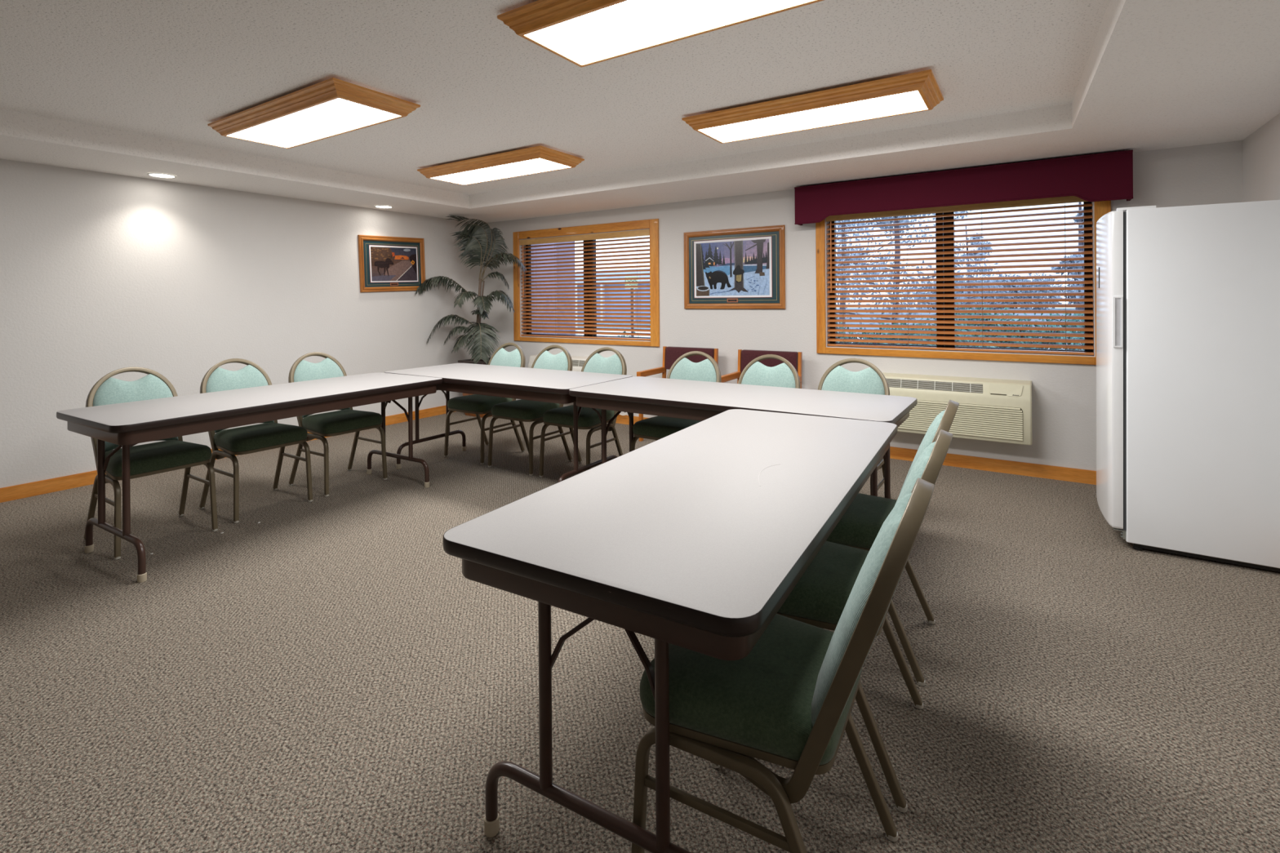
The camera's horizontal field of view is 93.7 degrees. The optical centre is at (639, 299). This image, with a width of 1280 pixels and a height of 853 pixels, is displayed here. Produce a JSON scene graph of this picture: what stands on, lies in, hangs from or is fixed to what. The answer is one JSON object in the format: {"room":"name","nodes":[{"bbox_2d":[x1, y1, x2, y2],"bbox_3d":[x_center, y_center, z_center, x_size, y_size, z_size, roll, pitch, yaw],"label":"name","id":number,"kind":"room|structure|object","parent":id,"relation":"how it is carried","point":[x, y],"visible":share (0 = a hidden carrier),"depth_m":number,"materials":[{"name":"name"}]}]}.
{"room":"meeting room","nodes":[
{"label":"meeting room","id":0,"kind":"room"},
{"bbox_2d":[0,158,483,488],"bbox_3d":[-4.612,0.201,3.279,0.160,2.218,10.000,0,0,33],"label":"wall","id":1,"kind":"structure","parent":0,"point":[101,273],"depth_m":4.68,"materials":[{"name":"white paint"}]},
{"bbox_2d":[0,405,454,502],"bbox_3d":[-4.534,1.263,3.226,0.014,0.092,9.666,0,0,33],"label":"baseboard","id":2,"kind":"structure","parent":1,"relation":"attached to","point":[65,482],"depth_m":4.11,"materials":[{"name":"brown wood"}]},
{"bbox_2d":[357,235,426,292],"bbox_3d":[-2.570,-0.374,6.264,0.022,0.596,0.784,0,0,33],"label":"framed picture","id":3,"kind":"object","parent":1,"relation":"attached to","point":[386,264],"visible":0.98,"depth_m":6.24,"materials":[{"name":"brown wood"}]},
{"bbox_2d":[370,246,417,280],"bbox_3d":[-2.564,-0.373,6.277,0.003,0.348,0.537,0,2,33],"label":"print","id":4,"kind":"object","parent":3,"relation":"attached to","point":[387,263],"depth_m":6.27},
{"bbox_2d":[0,411,1279,852],"bbox_3d":[-1.737,1.347,1.420,6.993,0.120,10.000,0,0,33],"label":"floor","id":5,"kind":"structure","parent":0,"point":[321,675],"depth_m":1.97,"materials":[{"name":"carpet"}]},
{"bbox_2d":[83,366,217,559],"bbox_3d":[-2.725,0.840,3.324,0.572,0.909,0.457,0,0,33],"label":"banquet chair","id":6,"kind":"object","parent":5,"relation":"on","point":[171,454],"visible":0.7,"depth_m":3.29,"materials":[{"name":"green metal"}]},
{"bbox_2d":[56,372,442,582],"bbox_3d":[-2.148,0.921,3.600,0.762,0.737,1.829,0,0,31],"label":"folding table","id":7,"kind":"object","parent":5,"relation":"on","point":[126,425],"visible":0.99,"depth_m":3.12,"materials":[{"name":"laminate"}]},
{"bbox_2d":[199,358,312,523],"bbox_3d":[-2.456,0.838,3.806,0.572,0.909,0.457,0,0,33],"label":"banquet chair","id":8,"kind":"object","parent":5,"relation":"on","point":[269,435],"visible":0.77,"depth_m":3.74,"materials":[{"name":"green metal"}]},
{"bbox_2d":[288,351,387,496],"bbox_3d":[-2.172,0.836,4.267,0.572,0.909,0.457,0,0,33],"label":"banquet chair","id":9,"kind":"object","parent":5,"relation":"on","point":[346,420],"visible":0.78,"depth_m":4.20,"materials":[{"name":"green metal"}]},
{"bbox_2d":[457,357,492,417],"bbox_3d":[-1.742,0.979,6.738,0.412,0.616,0.412,0,0,33],"label":"planter box","id":10,"kind":"object","parent":5,"relation":"on","point":[466,361],"visible":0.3,"depth_m":6.62,"materials":[{"name":"brown wood"}]},
{"bbox_2d":[415,214,527,364],"bbox_3d":[-1.835,-0.102,6.551,1.186,1.632,0.572,0,0,-11],"label":"potted palm","id":11,"kind":"object","parent":10,"relation":"in","point":[473,237],"visible":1,"depth_m":6.52,"materials":[{"name":"green plant"}]},
{"bbox_2d":[444,342,525,464],"bbox_3d":[-1.265,0.829,5.027,0.457,0.909,0.572,0,0,33],"label":"banquet chair","id":12,"kind":"object","parent":5,"relation":"on","point":[477,404],"visible":0.66,"depth_m":4.91,"materials":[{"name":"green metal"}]},
{"bbox_2d":[384,363,632,482],"bbox_3d":[-1.003,0.912,4.420,1.829,0.737,0.762,0,0,33],"label":"folding table","id":13,"kind":"object","parent":5,"relation":"on","point":[546,385],"visible":0.69,"depth_m":4.14,"materials":[{"name":"laminate"}]},
{"bbox_2d":[488,344,572,475],"bbox_3d":[-0.829,0.825,4.717,0.457,0.909,0.572,0,0,33],"label":"banquet chair","id":14,"kind":"object","parent":5,"relation":"on","point":[522,411],"visible":0.68,"depth_m":4.60,"materials":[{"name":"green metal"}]},
{"bbox_2d":[538,346,626,477],"bbox_3d":[-0.389,0.822,4.443,0.457,0.909,0.572,0,0,33],"label":"banquet chair","id":15,"kind":"object","parent":5,"relation":"on","point":[588,419],"visible":0.62,"depth_m":4.33,"materials":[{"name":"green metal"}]},
{"bbox_2d":[442,408,897,852],"bbox_3d":[0.319,0.902,1.966,0.762,0.738,1.829,0,0,30],"label":"folding table","id":16,"kind":"object","parent":5,"relation":"on","point":[695,537],"visible":0.88,"depth_m":1.36,"materials":[{"name":"laminate"}]},
{"bbox_2d":[630,351,721,451],"bbox_3d":[0.266,0.817,4.019,0.457,0.909,0.572,0,0,33],"label":"banquet chair","id":17,"kind":"object","parent":5,"relation":"on","point":[656,428],"visible":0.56,"depth_m":4.08,"materials":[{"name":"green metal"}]},
{"bbox_2d":[636,346,718,441],"bbox_3d":[0.351,0.859,5.445,0.588,0.824,0.491,0,0,33],"label":"wooden armchair","id":18,"kind":"object","parent":5,"relation":"on","point":[670,354],"visible":0.34,"depth_m":5.61,"materials":[{"name":"brown wood"}]},
{"bbox_2d":[665,346,714,369],"bbox_3d":[0.462,0.555,5.620,0.510,0.216,0.058,0,0,33],"label":"cushion","id":19,"kind":"object","parent":18,"relation":"on","point":[672,353],"depth_m":5.64,"materials":[{"name":"red fabric"}]},
{"bbox_2d":[568,376,917,498],"bbox_3d":[0.527,0.900,3.406,1.829,0.737,0.762,0,0,33],"label":"folding table","id":20,"kind":"object","parent":5,"relation":"on","point":[695,400],"visible":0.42,"depth_m":3.27,"materials":[{"name":"laminate"}]},
{"bbox_2d":[720,349,802,388],"bbox_3d":[1.004,0.853,5.022,0.588,0.824,0.491,0,0,33],"label":"wooden armchair","id":21,"kind":"object","parent":5,"relation":"on","point":[745,357],"visible":0.23,"depth_m":5.16,"materials":[{"name":"brown wood"}]},
{"bbox_2d":[740,349,798,373],"bbox_3d":[1.115,0.550,5.197,0.510,0.216,0.058,0,0,33],"label":"cushion","id":22,"kind":"object","parent":21,"relation":"on","point":[747,356],"depth_m":5.18,"materials":[{"name":"red fabric"}]},
{"bbox_2d":[737,354,800,388],"bbox_3d":[0.725,0.813,3.720,0.457,0.909,0.572,0,0,33],"label":"banquet chair","id":23,"kind":"object","parent":5,"relation":"on","point":[784,375],"visible":0.29,"depth_m":3.87,"materials":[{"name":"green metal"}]},
{"bbox_2d":[631,478,934,852],"bbox_3d":[0.331,0.816,1.317,0.572,0.909,0.457,0,0,30],"label":"banquet chair","id":24,"kind":"object","parent":5,"relation":"on","point":[788,703],"visible":0.93,"depth_m":1.17,"materials":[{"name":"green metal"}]},
{"bbox_2d":[817,358,891,498],"bbox_3d":[1.170,0.809,3.432,0.457,0.909,0.572,0,0,33],"label":"banquet chair","id":25,"kind":"object","parent":5,"relation":"on","point":[871,380],"visible":0.34,"depth_m":3.58,"materials":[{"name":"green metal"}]},
{"bbox_2d":[776,429,953,813],"bbox_3d":[0.603,0.814,1.768,0.572,0.909,0.457,0,0,30],"label":"banquet chair","id":26,"kind":"object","parent":5,"relation":"on","point":[820,597],"visible":0.29,"depth_m":1.63,"materials":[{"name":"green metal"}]},
{"bbox_2d":[826,400,959,686],"bbox_3d":[0.877,0.812,2.250,0.572,0.909,0.457,0,0,30],"label":"banquet chair","id":27,"kind":"object","parent":5,"relation":"on","point":[859,527],"visible":0.37,"depth_m":2.11,"materials":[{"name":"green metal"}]},
{"bbox_2d":[1096,200,1279,572],"bbox_3d":[2.879,0.392,3.159,0.749,1.716,0.740,0,0,33],"label":"freezer","id":28,"kind":"object","parent":5,"relation":"on","point":[1188,297],"visible":1,"depth_m":2.88,"materials":[{"name":"white metal"}]},
{"bbox_2d":[0,0,1279,222],"bbox_3d":[-1.756,-1.052,1.420,6.993,0.242,10.000,0,0,33],"label":"ceiling","id":29,"kind":"structure","parent":0,"point":[135,88],"depth_m":3.01,"materials":[{"name":"white paint"}]},
{"bbox_2d":[146,172,177,177],"bbox_3d":[-3.513,-0.914,4.410,0.176,0.006,0.176,0,0,33],"label":"recessed light","id":30,"kind":"object","parent":29,"relation":"in","point":[153,174],"visible":1,"depth_m":4.40,"materials":[{"name":"white metal"}]},
{"bbox_2d":[207,77,420,148],"bbox_3d":[-1.887,-1.030,3.424,1.334,0.082,0.490,0,0,33],"label":"ceiling light","id":31,"kind":"object","parent":29,"relation":"attached to","point":[331,107],"visible":1,"depth_m":3.26,"materials":[{"name":"glowing white acrylic plastic"},{"name":"oak"}]},
{"bbox_2d":[228,97,399,147],"bbox_3d":[-1.887,-0.994,3.424,1.194,0.006,0.350,0,0,33],"label":"diffuser","id":32,"kind":"object","parent":31,"relation":"attached to","point":[331,117],"depth_m":3.37,"materials":[{"name":"white plastic"}]},
{"bbox_2d":[373,204,393,208],"bbox_3d":[-2.536,-0.922,5.941,0.176,0.006,0.176,0,0,33],"label":"recessed light","id":33,"kind":"object","parent":29,"relation":"in","point":[375,206],"visible":1,"depth_m":5.94,"materials":[{"name":"white metal"}]},
{"bbox_2d":[417,145,584,185],"bbox_3d":[-1.113,-1.036,4.704,1.334,0.082,0.490,0,0,33],"label":"ceiling light","id":34,"kind":"object","parent":29,"relation":"attached to","point":[535,159],"visible":1,"depth_m":4.54,"materials":[{"name":"white plastic"}]},
{"bbox_2d":[432,158,570,184],"bbox_3d":[-1.113,-1.000,4.704,1.194,0.006,0.350,0,0,33],"label":"diffuser","id":35,"kind":"object","parent":34,"relation":"attached to","point":[522,166],"depth_m":4.65,"materials":[{"name":"white plastic"}]},
{"bbox_2d":[497,0,823,66],"bbox_3d":[0.157,-1.046,2.092,1.334,0.082,0.490,0,0,33],"label":"ceiling light","id":36,"kind":"object","parent":29,"relation":"attached to","point":[583,33],"visible":1,"depth_m":2.18,"materials":[{"name":"white plastic"}]},
{"bbox_2d":[681,69,943,143],"bbox_3d":[0.939,-1.052,3.381,1.334,0.082,0.490,0,0,33],"label":"ceiling light","id":37,"kind":"object","parent":29,"relation":"attached to","point":[917,91],"visible":1,"depth_m":3.23,"materials":[{"name":"white plastic"}]},
{"bbox_2d":[698,90,928,142],"bbox_3d":[0.940,-1.017,3.381,1.194,0.006,0.350,0,0,33],"label":"diffuser","id":38,"kind":"object","parent":37,"relation":"attached to","point":[904,102],"depth_m":3.33,"materials":[{"name":"white plastic"}]},
{"bbox_2d":[482,140,1243,471],"bbox_3d":[0.932,0.157,5.547,6.673,2.218,0.160,0,0,33],"label":"wall","id":39,"kind":"structure","parent":0,"point":[1064,395],"depth_m":5.15,"materials":[{"name":"white paint"}]},
{"bbox_2d":[528,354,588,371],"bbox_3d":[-0.734,0.817,6.410,1.080,0.419,0.211,0,0,33],"label":"air conditioner","id":40,"kind":"object","parent":39,"relation":"attached to","point":[578,362],"visible":0.08,"depth_m":6.28,"materials":[{"name":"beige plastic"}]},
{"bbox_2d":[572,360,585,366],"bbox_3d":[-0.855,0.663,6.388,0.673,0.063,0.018,0,0,33],"label":"outlet","id":41,"kind":"object","parent":40,"relation":"attached to","point":[575,362],"depth_m":6.25,"materials":[{"name":"beige plastic"}]},
{"bbox_2d":[512,218,659,346],"bbox_3d":[-0.599,-0.163,6.527,1.973,1.264,0.180,0,0,33],"label":"window","id":42,"kind":"structure","parent":39,"relation":"in","point":[652,224],"depth_m":6.50,"materials":[{"name":"brown wood"}]},
{"bbox_2d":[520,229,650,340],"bbox_3d":[-0.630,-0.144,6.491,1.774,1.110,0.069,0,0,33],"label":"blind","id":43,"kind":"object","parent":42,"relation":"attached to","point":[643,232],"visible":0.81,"depth_m":6.44,"materials":[{"name":"brown wood"}]},
{"bbox_2d":[683,224,785,309],"bbox_3d":[0.843,-0.283,5.493,0.997,0.732,0.022,0,0,33],"label":"framed picture","id":44,"kind":"object","parent":39,"relation":"attached to","point":[743,268],"visible":1,"depth_m":5.47,"materials":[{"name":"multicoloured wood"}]},
{"bbox_2d":[695,239,769,296],"bbox_3d":[0.837,-0.288,5.498,0.727,0.498,0.005,0,0,33],"label":"print","id":45,"kind":"object","parent":44,"relation":"attached to","point":[724,267],"depth_m":5.49},
{"bbox_2d":[615,414,1096,484],"bbox_3d":[0.893,1.220,5.474,6.673,0.092,0.014,0,0,33],"label":"baseboard","id":46,"kind":"structure","parent":39,"relation":"attached to","point":[1050,472],"depth_m":4.33,"materials":[{"name":"brown wood"}]},
{"bbox_2d":[882,372,1032,444],"bbox_3d":[2.269,0.787,4.462,1.080,0.419,0.211,0,0,33],"label":"air conditioner","id":47,"kind":"object","parent":39,"relation":"attached to","point":[993,410],"visible":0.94,"depth_m":4.28,"materials":[{"name":"beige plastic"}]},
{"bbox_2d":[886,378,982,393],"bbox_3d":[2.149,0.633,4.441,0.673,0.062,0.014,0,0,33],"label":"vent","id":48,"kind":"object","parent":47,"relation":"attached to","point":[917,385],"depth_m":4.42,"materials":[{"name":"beige plastic"}]},
{"bbox_2d":[815,200,1111,364],"bbox_3d":[2.361,-0.191,4.606,1.970,1.270,0.180,0,0,33],"label":"window","id":49,"kind":"structure","parent":39,"relation":"in","point":[1100,208],"depth_m":4.63,"materials":[{"name":"brown wood"}]},
{"bbox_2d":[826,195,1093,355],"bbox_3d":[2.330,-0.178,4.570,1.791,1.118,0.069,0,0,33],"label":"blind","id":50,"kind":"object","parent":49,"relation":"attached to","point":[1068,199],"visible":0.99,"depth_m":4.49,"materials":[{"name":"brown wood"}]},
{"bbox_2d":[794,149,1133,225],"bbox_3d":[2.261,-0.795,4.491,2.205,0.313,0.157,0,0,33],"label":"window valance","id":51,"kind":"object","parent":39,"relation":"attached to","point":[1104,176],"visible":1,"depth_m":4.30,"materials":[{"name":"red fabric"}]},
{"bbox_2d":[1242,112,1279,202],"bbox_3d":[1.120,0.155,-0.440,0.160,2.218,10.000,0,0,33],"label":"wall","id":52,"kind":"structure","parent":0,"point":[1260,148],"depth_m":3.35,"materials":[{"name":"white paint"}]},
{"label":"outside","id":53,"kind":"structure","parent":0,"visible":0},
{"bbox_2d":[577,307,1082,338],"bbox_3d":[17.547,1.459,45.400,100.000,0.350,84.740,0,0,33],"label":"ground","id":54,"kind":"structure","parent":53,"point":[1073,308],"depth_m":40.21,"materials":[{"name":"white snow"}]},
{"bbox_2d":[531,241,575,334],"bbox_3d":[-2.492,-0.882,10.153,3.220,4.650,0.470,0,0,33],"label":"wall","id":55,"kind":"structure","parent":54,"relation":"on","point":[571,245],"depth_m":9.24,"materials":[{"name":"paint"}]},
{"bbox_2d":[574,268,650,320],"bbox_3d":[0.867,-0.354,39.965,12.855,3.500,5.200,0,0,33],"label":"building","id":56,"kind":"structure","parent":54,"relation":"on","point":[642,272],"depth_m":39.20,"materials":[{"name":"grey"}]},
{"bbox_2d":[624,275,638,337],"bbox_3d":[-0.184,0.440,13.852,0.382,1.968,0.063,0,0,33],"label":"sign","id":57,"kind":"object","parent":54,"relation":"on","point":[635,284],"visible":0.41,"depth_m":13.84,"materials":[{"name":"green metal"}]},
{"bbox_2d":[836,317,936,345],"bbox_3d":[3.173,0.816,8.264,2.045,1.191,0.666,0,0,26],"label":"shrub","id":58,"kind":"object","parent":54,"relation":"on","point":[880,328],"visible":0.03,"depth_m":8.12,"materials":[{"name":"green plant"}]},
{"bbox_2d":[835,210,998,333],"bbox_3d":[4.909,-1.315,12.131,4.040,5.403,3.740,0,0,33],"label":"tree","id":59,"kind":"object","parent":54,"relation":"on","point":[966,211],"visible":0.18,"depth_m":11.71,"materials":[{"name":"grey plant"}]},
{"bbox_2d":[873,319,999,347],"bbox_3d":[4.341,0.844,8.887,1.961,1.125,0.765,0,0,33],"label":"shrub","id":60,"kind":"object","parent":54,"relation":"on","point":[894,323],"visible":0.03,"depth_m":8.57,"materials":[{"name":"green plant"}]},
{"bbox_2d":[918,272,1060,309],"bbox_3d":[38.813,-0.819,67.861,14.467,4.437,5.001,0,0,33],"label":"trees","id":61,"kind":"object","parent":54,"relation":"on","point":[1029,274],"visible":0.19,"depth_m":65.41,"materials":[{"name":"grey plant"}]},
{"bbox_2d":[921,302,1084,350],"bbox_3d":[6.071,0.708,9.458,3.405,1.378,1.032,0,0,33],"label":"shrub","id":62,"kind":"object","parent":54,"relation":"on","point":[956,313],"visible":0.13,"depth_m":9.38,"materials":[{"name":"green plant"}]},
{"bbox_2d":[990,274,1077,308],"bbox_3d":[48.993,-1.024,71.707,14.695,4.721,4.748,0,0,33],"label":"trees","id":63,"kind":"object","parent":54,"relation":"on","point":[1068,279],"visible":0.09,"depth_m":72.38,"materials":[{"name":"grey plant"}]},
{"bbox_2d":[1050,202,1084,315],"bbox_3d":[27.608,-2.482,37.133,4.961,7.391,5.002,0,0,-9],"label":"tree","id":64,"kind":"object","parent":54,"relation":"on","point":[1080,207],"visible":0.13,"depth_m":36.56,"materials":[{"name":"green plant"}]},
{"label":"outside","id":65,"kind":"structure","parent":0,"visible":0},
{"bbox_2d":[577,329,1080,349],"bbox_3d":[5.886,1.366,18.241,70.000,0.020,11.000,0,0,33],"label":"paving","id":66,"kind":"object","parent":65,"point":[577,330],"depth_m":25.19,"materials":[{"name":"grey concrete"}]},
{"bbox_2d":[575,281,577,334],"bbox_3d":[-2.019,0.419,18.000,0.200,2.000,0.200,0,0,33],"label":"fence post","id":67,"kind":"object","parent":66,"relation":"on","point":[575,282],"visible":0.02,"depth_m":18.00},
{"bbox_2d":[835,215,935,333],"bbox_3d":[6.416,-2.001,18.598,5.154,6.753,5.551,0,0,33],"label":"tree","id":68,"kind":"object","parent":66,"relation":"on","point":[913,220],"visible":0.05,"depth_m":17.82,"materials":[{"name":"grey plant"}]},
{"bbox_2d":[933,226,1004,320],"bbox_3d":[10.465,-0.548,19.202,2.079,3.785,2.479,0,0,33],"label":"tree","id":69,"kind":"object","parent":66,"relation":"on","point":[978,237],"visible":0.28,"depth_m":19.36,"materials":[{"name":"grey plant"}]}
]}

